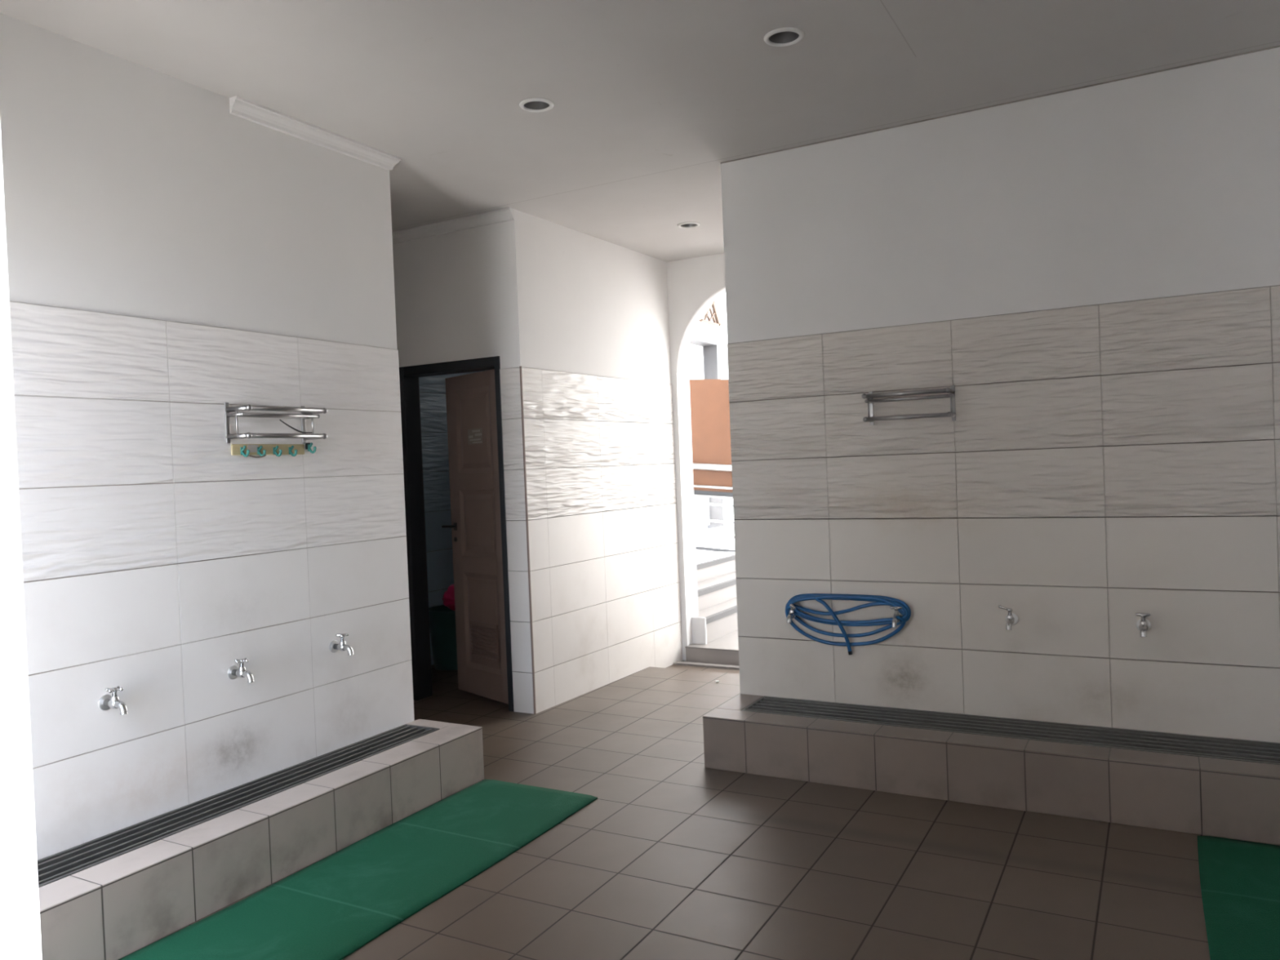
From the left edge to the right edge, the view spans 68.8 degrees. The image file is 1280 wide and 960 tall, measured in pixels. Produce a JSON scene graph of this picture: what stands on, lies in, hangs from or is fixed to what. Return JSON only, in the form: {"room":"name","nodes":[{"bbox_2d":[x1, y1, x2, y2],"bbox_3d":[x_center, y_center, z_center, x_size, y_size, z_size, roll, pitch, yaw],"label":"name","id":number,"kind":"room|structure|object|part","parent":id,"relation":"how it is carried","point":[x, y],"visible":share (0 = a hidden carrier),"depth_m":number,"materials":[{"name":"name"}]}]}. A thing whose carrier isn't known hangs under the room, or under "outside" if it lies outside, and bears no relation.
{"room":"ablution washroom","nodes":[
{"label":"ablution washroom","id":0,"kind":"room"},
{"bbox_2d":[0,122,42,959],"bbox_3d":[-1.092,-0.015,0.931,1.419,2.962,0.150,-2,1,29],"label":"wall pier","id":1,"kind":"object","parent":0,"point":[20,909],"depth_m":0.65,"materials":[{"name":"white paint"}]},
{"bbox_2d":[0,13,698,860],"bbox_3d":[-2.019,-0.019,5.425,2.427,3.022,5.700,-2,1,29],"label":"wall","id":2,"kind":"structure","parent":0,"point":[174,256],"depth_m":3.71,"materials":[{"name":"white tile"}]},
{"bbox_2d":[97,685,128,715],"bbox_3d":[-1.789,0.751,3.188,0.112,0.086,0.054,-2,1,29],"label":"tap","id":3,"kind":"object","parent":2,"relation":"attached to","point":[106,702],"visible":1,"depth_m":3.18,"materials":[{"name":"silver metal"}]},
{"bbox_3d":[-1.793,0.724,3.189,0.047,0.032,0.046,-3,1,-45],"label":"handle","id":4,"kind":"part","parent":3,"relation":"part of","materials":[{"name":"silver metal"}]},
{"bbox_3d":[-1.762,0.772,3.174,0.053,0.043,0.026,-2,1,29],"label":"spout","id":5,"kind":"part","parent":3,"relation":"part of","materials":[{"name":"silver metal"}]},
{"bbox_2d":[227,657,253,682],"bbox_3d":[-1.543,0.738,3.630,0.112,0.086,0.059,-2,1,29],"label":"tap","id":6,"kind":"object","parent":2,"relation":"attached to","point":[233,672],"visible":1,"depth_m":3.62,"materials":[{"name":"silver metal"}]},
{"bbox_3d":[-1.548,0.711,3.631,0.046,0.032,0.047,-3,1,-30],"label":"handle","id":7,"kind":"part","parent":6,"relation":"part of","materials":[{"name":"silver metal"}]},
{"bbox_3d":[-1.517,0.759,3.616,0.053,0.043,0.026,-2,1,29],"label":"spout","id":8,"kind":"part","parent":6,"relation":"part of","materials":[{"name":"silver metal"}]},
{"bbox_2d":[231,444,304,457],"bbox_3d":[-1.499,-0.121,3.816,0.054,0.053,0.355,-2,1,29],"label":"board","id":9,"kind":"object","parent":2,"relation":"attached to","point":[244,450],"visible":1,"depth_m":3.81,"materials":[{"name":"brown wood"}]},
{"bbox_2d":[248,454,266,457],"bbox_3d":[-1.524,-0.095,3.720,0.008,0.013,0.082,-2,1,29],"label":"cord","id":10,"kind":"object","parent":9,"relation":"hanging from","point":[248,455],"visible":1,"depth_m":3.72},
{"bbox_2d":[305,442,316,453],"bbox_3d":[-1.402,-0.136,3.990,0.054,0.047,0.020,-2,1,29],"label":"coat hook","id":11,"kind":"object","parent":9,"relation":"attached to","point":[308,445],"visible":1,"depth_m":3.99,"materials":[{"name":"teal plastic"}]},
{"bbox_2d":[224,402,327,443],"bbox_3d":[-1.466,-0.231,3.789,0.144,0.160,0.395,-2,1,29],"label":"wall shelf","id":12,"kind":"object","parent":2,"relation":"attached to","point":[305,411],"visible":1,"depth_m":3.71,"materials":[{"name":"silver metal"}]},
{"bbox_3d":[-1.616,-0.223,3.660,0.007,0.160,0.018,-2,1,29],"label":"wall plate","id":13,"kind":"part","parent":12,"relation":"part of","materials":[{"name":"silver metal"}]},
{"bbox_3d":[-1.574,-0.255,3.636,0.098,0.016,0.015,-2,1,29],"label":"arm","id":14,"kind":"part","parent":12,"relation":"part of","materials":[{"name":"silver metal"}]},
{"bbox_3d":[-1.568,-0.223,3.633,0.008,0.107,0.008,-2,1,29],"label":"post","id":15,"kind":"part","parent":12,"relation":"part of","materials":[{"name":"silver metal"}]},
{"bbox_3d":[-1.556,-0.277,3.625,0.140,0.024,0.023,-2,1,29],"label":"arm","id":16,"kind":"part","parent":12,"relation":"part of","materials":[{"name":"silver metal"}]},
{"bbox_3d":[-1.555,-0.170,3.629,0.132,0.024,0.023,-2,1,29],"label":"arm","id":17,"kind":"part","parent":12,"relation":"part of","materials":[{"name":"silver metal"}]},
{"bbox_3d":[-1.507,-0.260,3.811,0.012,0.012,0.380,-2,1,29],"label":"rail","id":18,"kind":"part","parent":12,"relation":"part of","materials":[{"name":"silver metal"}]},
{"bbox_3d":[-1.447,-0.262,3.778,0.013,0.013,0.380,-2,1,29],"label":"rail","id":19,"kind":"part","parent":12,"relation":"part of","materials":[{"name":"silver metal"}]},
{"bbox_3d":[-1.418,-0.178,3.765,0.019,0.020,0.380,-2,1,29],"label":"rail","id":20,"kind":"part","parent":12,"relation":"part of","materials":[{"name":"silver metal"}]},
{"bbox_3d":[-1.415,-0.285,3.759,0.019,0.020,0.380,-2,1,29],"label":"rail","id":21,"kind":"part","parent":12,"relation":"part of","materials":[{"name":"silver metal"}]},
{"bbox_2d":[279,419,312,433],"bbox_3d":[-1.402,-0.218,3.806,0.008,0.055,0.156,-2,1,31],"label":"wire","id":22,"kind":"object","parent":12,"relation":"on","point":[292,428],"visible":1,"depth_m":3.81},
{"bbox_3d":[-1.435,-0.236,3.985,0.007,0.160,0.018,-2,1,29],"label":"wall plate","id":23,"kind":"part","parent":12,"relation":"part of","materials":[{"name":"silver metal"}]},
{"bbox_3d":[-1.387,-0.236,3.958,0.008,0.107,0.008,-2,1,29],"label":"post","id":24,"kind":"part","parent":12,"relation":"part of","materials":[{"name":"silver metal"}]},
{"bbox_3d":[-1.375,-0.289,3.950,0.140,0.024,0.023,-2,1,29],"label":"arm","id":25,"kind":"part","parent":12,"relation":"part of","materials":[{"name":"silver metal"}]},
{"bbox_3d":[-1.375,-0.182,3.954,0.132,0.024,0.023,-2,1,29],"label":"arm","id":26,"kind":"part","parent":12,"relation":"part of","materials":[{"name":"silver metal"}]},
{"bbox_2d":[229,95,401,170],"bbox_3d":[-2.447,-1.472,4.700,2.462,0.062,0.923,-2,1,29],"label":"crown molding","id":27,"kind":"structure","parent":2,"relation":"attached to","point":[240,107],"depth_m":4.04,"materials":[{"name":"paint"}]},
{"bbox_2d":[329,633,353,655],"bbox_3d":[-1.295,0.715,4.077,0.112,0.090,0.054,-2,1,29],"label":"tap","id":28,"kind":"object","parent":2,"relation":"attached to","point":[335,646],"visible":1,"depth_m":4.07,"materials":[{"name":"silver metal"}]},
{"bbox_3d":[-1.299,0.688,4.078,0.054,0.035,0.024,-3,1,-21],"label":"handle","id":29,"kind":"part","parent":28,"relation":"part of","materials":[{"name":"silver metal"}]},
{"bbox_3d":[-1.268,0.737,4.063,0.053,0.043,0.026,-2,1,29],"label":"spout","id":30,"kind":"part","parent":28,"relation":"part of","materials":[{"name":"silver metal"}]},
{"bbox_2d":[391,207,514,244],"bbox_3d":[-1.776,-1.519,6.013,2.361,0.062,0.042,-2,1,29],"label":"crown molding","id":31,"kind":"structure","parent":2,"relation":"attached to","point":[506,214],"depth_m":5.65,"materials":[{"name":"paint"}]},
{"bbox_2d":[519,365,536,714],"bbox_3d":[-0.658,0.355,5.482,0.010,2.045,0.008,-2,1,29],"label":"trim","id":32,"kind":"structure","parent":2,"relation":"attached to","point":[520,366],"depth_m":5.48,"materials":[{"name":"white metal"}]},
{"bbox_2d":[418,369,488,665],"bbox_3d":[-0.904,-0.116,6.906,1.540,2.962,2.023,-2,1,29],"label":"wall","id":33,"kind":"structure","parent":0,"point":[433,402],"depth_m":7.11,"materials":[{"name":"tile"}]},
{"bbox_2d":[392,222,533,714],"bbox_3d":[-1.677,-0.073,6.104,2.366,2.962,0.130,-2,1,29],"label":"wall","id":34,"kind":"structure","parent":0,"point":[447,286],"depth_m":5.61,"materials":[{"name":"white paint"}]},
{"bbox_2d":[399,355,514,711],"bbox_3d":[-1.075,0.329,5.864,0.795,2.118,0.281,-2,1,29],"label":"door","id":35,"kind":"structure","parent":34,"relation":"attached to","point":[473,400],"depth_m":5.89,"materials":[{"name":"paint"}]},
{"bbox_3d":[-1.236,0.302,6.048,0.047,0.050,0.123,-3,1,-41],"label":"handle","id":36,"kind":"part","parent":35,"relation":"part of","materials":[{"name":"black metal"}]},
{"bbox_2d":[0,0,1279,262],"bbox_3d":[0.222,-1.743,3.713,8.100,0.300,6.400,-2,1,29],"label":"ceiling","id":37,"kind":"structure","parent":0,"point":[650,98],"depth_m":3.61,"materials":[{"name":"white paint"}]},
{"bbox_2d":[519,97,554,112],"bbox_3d":[-0.434,-1.613,3.909,0.146,0.102,0.146,-2,1,29],"label":"recessed light","id":38,"kind":"object","parent":37,"relation":"in","point":[531,104],"visible":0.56,"depth_m":3.94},
{"bbox_2d":[677,222,700,228],"bbox_3d":[0.310,-1.675,5.974,0.146,0.102,0.146,-2,1,29],"label":"recessed light","id":39,"kind":"object","parent":37,"relation":"in","point":[685,224],"visible":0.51,"depth_m":6.01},
{"bbox_2d":[763,26,804,46],"bbox_3d":[0.517,-1.642,3.370,0.146,0.102,0.146,-2,1,29],"label":"recessed light","id":40,"kind":"object","parent":37,"relation":"in","point":[787,36],"visible":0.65,"depth_m":3.40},
{"bbox_2d":[666,253,725,660],"bbox_3d":[0.781,-0.152,6.839,1.470,3.022,0.100,-2,1,29],"label":"wall","id":41,"kind":"structure","parent":0,"point":[693,283],"depth_m":7.04,"materials":[{"name":"white paint"}]},
{"bbox_2d":[691,617,706,644],"bbox_3d":[0.426,1.149,7.135,0.172,0.202,0.015,-2,1,29],"label":"plinth","id":42,"kind":"object","parent":41,"relation":"attached to","point":[699,633],"visible":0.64,"depth_m":7.11,"materials":[{"name":"white paint"}]},
{"bbox_2d":[118,660,1278,959],"bbox_3d":[0.350,1.491,3.764,8.100,0.250,6.400,-2,1,29],"label":"floor","id":43,"kind":"structure","parent":0,"point":[674,857],"depth_m":3.28,"materials":[{"name":"tile"}]},
{"bbox_2d":[38,719,484,959],"bbox_3d":[-1.492,1.322,3.404,0.388,0.245,2.431,-2,1,29],"label":"ledge","id":44,"kind":"object","parent":43,"relation":"on","point":[115,908],"visible":1,"depth_m":3.25,"materials":[{"name":"tile"}]},
{"bbox_2d":[37,724,439,888],"bbox_3d":[-1.592,1.250,3.402,0.213,0.096,2.327,-2,1,29],"label":"drain grate","id":45,"kind":"object","parent":44,"relation":"in","point":[60,865],"visible":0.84,"depth_m":3.44,"materials":[{"name":"metal"}]},
{"bbox_2d":[119,779,597,959],"bbox_3d":[-0.940,1.418,3.326,0.630,0.010,2.027,-2,1,29],"label":"floor mat","id":46,"kind":"object","parent":43,"relation":"on","point":[333,907],"visible":1,"depth_m":3.29,"materials":[{"name":"green rubber"}]},
{"bbox_2d":[428,604,457,671],"bbox_3d":[-1.390,1.165,6.928,0.372,0.440,0.372,-2,1,29],"label":"waste bin","id":47,"kind":"object","parent":43,"relation":"on","point":[442,619],"visible":0.5,"depth_m":6.79,"materials":[{"name":"green plastic"}]},
{"bbox_2d":[442,583,454,610],"bbox_3d":[-1.335,0.861,6.888,0.254,0.225,0.222,-2,1,29],"label":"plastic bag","id":48,"kind":"object","parent":47,"relation":"on","point":[448,598],"visible":0.33,"depth_m":6.82,"materials":[{"name":"red plastic"}]},
{"bbox_2d":[673,661,739,670],"bbox_3d":[0.825,1.349,6.666,1.284,0.015,0.060,-2,1,29],"label":"threshold","id":49,"kind":"object","parent":43,"relation":"on","point":[677,663],"visible":0.36,"depth_m":6.83,"materials":[{"name":"stone"}]},
{"bbox_2d":[685,648,738,665],"bbox_3d":[0.890,1.300,6.744,1.243,0.105,0.007,-2,1,29],"label":"step riser","id":50,"kind":"structure","parent":43,"relation":"on","point":[692,655],"depth_m":6.94,"materials":[{"name":"beige tile"}]},
{"bbox_2d":[702,693,1279,845],"bbox_3d":[2.287,1.170,3.559,4.300,0.245,0.455,-2,1,29],"label":"ledge","id":51,"kind":"object","parent":43,"relation":"on","point":[1232,799],"visible":1,"depth_m":3.76,"materials":[{"name":"tile"}]},
{"bbox_2d":[741,696,1279,764],"bbox_3d":[2.370,1.091,3.599,4.149,0.096,0.293,-2,1,29],"label":"drain grate","id":52,"kind":"object","parent":51,"relation":"in","point":[1236,749],"visible":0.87,"depth_m":3.99,"materials":[{"name":"metal"}]},
{"bbox_2d":[1197,835,1279,959],"bbox_3d":[1.796,1.326,2.342,0.630,0.010,2.130,-2,1,29],"label":"floor mat","id":53,"kind":"object","parent":43,"relation":"on","point":[1240,880],"visible":1,"depth_m":2.93,"materials":[{"name":"green rubber"}]},
{"bbox_2d":[720,47,1279,742],"bbox_3d":[2.922,-0.232,4.673,4.400,2.962,2.200,-2,1,29],"label":"wall","id":54,"kind":"structure","parent":0,"point":[1093,273],"depth_m":4.09,"materials":[{"name":"white tile"}]},
{"bbox_2d":[786,604,799,622],"bbox_3d":[0.748,0.652,4.592,0.058,0.086,0.112,-2,1,29],"label":"tap","id":55,"kind":"object","parent":54,"relation":"attached to","point":[792,615],"visible":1,"depth_m":4.58,"materials":[{"name":"silver metal"}]},
{"bbox_3d":[0.733,0.674,4.567,0.026,0.043,0.053,-2,1,29],"label":"spout","id":56,"kind":"part","parent":55,"relation":"part of","materials":[{"name":"silver metal"}]},
{"bbox_3d":[0.748,0.625,4.578,0.024,0.032,0.060,-2,1,-1],"label":"handle","id":57,"kind":"part","parent":55,"relation":"part of","materials":[{"name":"silver metal"}]},
{"bbox_2d":[889,606,902,627],"bbox_3d":[1.192,0.632,4.345,0.055,0.090,0.112,-2,1,29],"label":"tap","id":58,"kind":"object","parent":54,"relation":"attached to","point":[895,620],"visible":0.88,"depth_m":4.33,"materials":[{"name":"silver metal"}]},
{"bbox_2d":[785,593,911,654],"bbox_3d":[0.983,0.696,4.479,0.617,0.291,0.077,-2,1,29],"label":"garden hose","id":59,"kind":"object","parent":58,"relation":"hanging from","point":[905,611],"visible":0.95,"depth_m":4.48,"materials":[{"name":"blue rubber"}]},
{"bbox_3d":[1.179,0.657,4.319,0.026,0.043,0.053,-2,1,29],"label":"spout","id":60,"kind":"part","parent":58,"relation":"part of","materials":[{"name":"silver metal"}]},
{"bbox_3d":[1.193,0.605,4.348,0.055,0.035,0.024,-2,1,29],"label":"handle","id":61,"kind":"part","parent":58,"relation":"part of","materials":[{"name":"silver metal"}]},
{"bbox_2d":[862,385,955,425],"bbox_3d":[1.229,-0.342,4.277,0.397,0.160,0.130,-2,1,29],"label":"wall shelf","id":62,"kind":"object","parent":54,"relation":"attached to","point":[870,395],"visible":1,"depth_m":4.24,"materials":[{"name":"silver metal"}]},
{"bbox_3d":[1.062,-0.389,4.365,0.023,0.024,0.126,-2,1,29],"label":"arm","id":63,"kind":"part","parent":62,"relation":"part of","materials":[{"name":"silver metal"}]},
{"bbox_3d":[1.068,-0.282,4.371,0.023,0.024,0.118,-2,1,29],"label":"arm","id":64,"kind":"part","parent":62,"relation":"part of","materials":[{"name":"silver metal"}]},
{"bbox_3d":[1.071,-0.336,4.378,0.008,0.107,0.008,-2,1,29],"label":"post","id":65,"kind":"part","parent":62,"relation":"part of","materials":[{"name":"silver metal"}]},
{"bbox_3d":[1.095,-0.339,4.422,0.018,0.160,0.007,-2,1,29],"label":"wall plate","id":66,"kind":"part","parent":62,"relation":"part of","materials":[{"name":"silver metal"}]},
{"bbox_3d":[1.201,-0.393,4.230,0.382,0.020,0.019,-2,1,29],"label":"rail","id":67,"kind":"part","parent":62,"relation":"part of","materials":[{"name":"silver metal"}]},
{"bbox_3d":[1.209,-0.286,4.239,0.382,0.020,0.019,-2,1,29],"label":"rail","id":68,"kind":"part","parent":62,"relation":"part of","materials":[{"name":"silver metal"}]},
{"bbox_3d":[1.246,-0.373,4.311,0.382,0.012,0.012,-2,1,29],"label":"rail","id":69,"kind":"part","parent":62,"relation":"part of","materials":[{"name":"silver metal"}]},
{"bbox_3d":[1.217,-0.371,4.258,0.382,0.013,0.013,-2,1,29],"label":"rail","id":70,"kind":"part","parent":62,"relation":"part of","materials":[{"name":"silver metal"}]},
{"bbox_3d":[1.389,-0.399,4.184,0.023,0.024,0.126,-2,1,29],"label":"arm","id":71,"kind":"part","parent":62,"relation":"part of","materials":[{"name":"silver metal"}]},
{"bbox_3d":[1.398,-0.346,4.196,0.008,0.107,0.008,-2,1,29],"label":"post","id":72,"kind":"part","parent":62,"relation":"part of","materials":[{"name":"silver metal"}]},
{"bbox_3d":[1.395,-0.292,4.189,0.023,0.024,0.118,-2,1,29],"label":"arm","id":73,"kind":"part","parent":62,"relation":"part of","materials":[{"name":"silver metal"}]},
{"bbox_3d":[1.422,-0.349,4.240,0.018,0.160,0.007,-2,1,29],"label":"wall plate","id":74,"kind":"part","parent":62,"relation":"part of","materials":[{"name":"silver metal"}]},
{"bbox_2d":[720,44,1279,164],"bbox_3d":[2.331,-1.673,3.692,4.400,0.005,0.006,-2,1,29],"label":"trim","id":75,"kind":"structure","parent":54,"relation":"attached to","point":[1276,46],"depth_m":4.07,"materials":[{"name":"white paint"}]},
{"bbox_2d":[998,604,1017,630],"bbox_3d":[1.616,0.600,4.112,0.062,0.101,0.114,-2,1,38],"label":"tap","id":76,"kind":"object","parent":54,"relation":"attached to","point":[1011,619],"visible":1,"depth_m":4.10,"materials":[{"name":"silver metal"}]},
{"bbox_3d":[1.607,0.573,4.109,0.060,0.046,0.024,-2,1,9],"label":"handle","id":77,"kind":"part","parent":76,"relation":"part of","materials":[{"name":"silver metal"}]},
{"bbox_3d":[1.611,0.629,4.078,0.026,0.043,0.053,-2,1,29],"label":"spout","id":78,"kind":"part","parent":76,"relation":"part of","materials":[{"name":"silver metal"}]},
{"bbox_2d":[1135,613,1151,636],"bbox_3d":[2.075,0.593,3.852,0.054,0.090,0.112,-2,1,29],"label":"tap","id":79,"kind":"object","parent":54,"relation":"attached to","point":[1143,624],"visible":1,"depth_m":3.85,"materials":[{"name":"silver metal"}]},
{"bbox_3d":[2.076,0.566,3.855,0.054,0.035,0.024,-2,1,29],"label":"handle","id":80,"kind":"part","parent":79,"relation":"part of","materials":[{"name":"silver metal"}]},
{"bbox_3d":[2.062,0.618,3.827,0.026,0.043,0.053,-2,1,29],"label":"spout","id":81,"kind":"part","parent":79,"relation":"part of","materials":[{"name":"silver metal"}]},
{"label":"outside","id":82,"kind":"structure","parent":0,"visible":0},
{"bbox_2d":[697,525,706,530],"bbox_3d":[2.969,1.578,9.180,60.000,0.200,70.000,-2,1,29],"label":"ground","id":83,"kind":"structure","parent":82,"point":[703,527],"depth_m":25.00,"materials":[{"name":"white"}]},
{"bbox_2d":[706,630,738,646],"bbox_3d":[6.679,1.131,10.463,7.744,0.360,12.125,-2,1,29],"label":"landing","id":84,"kind":"object","parent":83,"relation":"on","point":[731,639],"visible":0.06,"depth_m":7.21,"materials":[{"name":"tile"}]},
{"bbox_2d":[684,643,738,651],"bbox_3d":[0.917,1.241,6.795,1.243,0.010,0.138,-2,1,29],"label":"step tread","id":85,"kind":"structure","parent":84,"relation":"on","point":[708,646],"depth_m":6.98,"materials":[{"name":"stone"}]},
{"bbox_2d":[693,534,737,643],"bbox_3d":[1.558,0.934,10.512,1.474,0.556,7.000,-2,1,29],"label":"stairs","id":86,"kind":"structure","parent":84,"relation":"on","point":[716,571],"depth_m":8.01,"materials":[{"name":"tile"}]},
{"bbox_2d":[692,462,734,551],"bbox_3d":[0.805,0.404,9.194,1.435,1.235,0.066,-2,1,29],"label":"stair railing","id":87,"kind":"object","parent":86,"relation":"on","point":[697,466],"visible":0.25,"depth_m":9.21,"materials":[{"name":"metal"}]},
{"bbox_2d":[689,379,733,497],"bbox_3d":[0.852,-0.410,9.190,1.300,1.264,0.030,-2,1,29],"label":"board","id":88,"kind":"object","parent":87,"relation":"attached to","point":[708,398],"visible":0.29,"depth_m":9.26,"materials":[{"name":"ceramic"}]},
{"bbox_3d":[0.784,-0.122,9.186,1.435,0.182,0.066,-2,1,29],"label":"handrail","id":89,"kind":"part","parent":87,"relation":"part of","materials":[{"name":"metal"}]},
{"bbox_3d":[0.792,0.075,9.189,1.432,0.140,0.025,-2,1,29],"label":"rail","id":90,"kind":"part","parent":87,"relation":"part of","materials":[{"name":"metal"}]},
{"bbox_3d":[0.798,0.245,9.191,1.432,0.140,0.025,-2,1,29],"label":"rail","id":91,"kind":"part","parent":87,"relation":"part of","materials":[{"name":"metal"}]},
{"bbox_3d":[0.795,0.168,9.190,1.432,0.134,0.020,-2,1,29],"label":"rail","id":92,"kind":"part","parent":87,"relation":"part of","materials":[{"name":"metal"}]},
{"bbox_3d":[0.805,0.411,9.194,1.432,0.140,0.025,-2,1,29],"label":"rail","id":93,"kind":"part","parent":87,"relation":"part of","materials":[{"name":"metal"}]},
{"bbox_3d":[0.811,0.553,9.196,1.432,0.140,0.025,-2,1,29],"label":"rail","id":94,"kind":"part","parent":87,"relation":"part of","materials":[{"name":"metal"}]},
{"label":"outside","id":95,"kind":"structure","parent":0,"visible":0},
{"bbox_2d":[688,291,733,535],"bbox_3d":[1.497,-1.316,12.299,0.250,5.000,9.790,-2,1,29],"label":"wall","id":96,"kind":"structure","parent":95,"point":[702,329],"depth_m":11.11,"materials":[{"name":"paint"}]},
{"bbox_2d":[689,333,726,534],"bbox_3d":[0.702,-0.475,10.766,0.208,2.319,0.785,-2,1,29],"label":"door","id":97,"kind":"structure","parent":96,"relation":"in","point":[704,351],"depth_m":11.00,"materials":[{"name":"white"}]},
{"bbox_2d":[698,300,721,326],"bbox_3d":[0.810,-1.947,10.803,0.030,0.293,0.552,-2,1,29],"label":"wall ornament","id":98,"kind":"object","parent":96,"relation":"attached to","point":[715,313],"visible":0.96,"depth_m":10.85,"materials":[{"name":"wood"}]},
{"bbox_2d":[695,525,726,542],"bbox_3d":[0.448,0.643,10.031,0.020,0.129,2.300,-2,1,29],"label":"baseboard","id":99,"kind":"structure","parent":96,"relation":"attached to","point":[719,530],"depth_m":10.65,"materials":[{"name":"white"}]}
]}

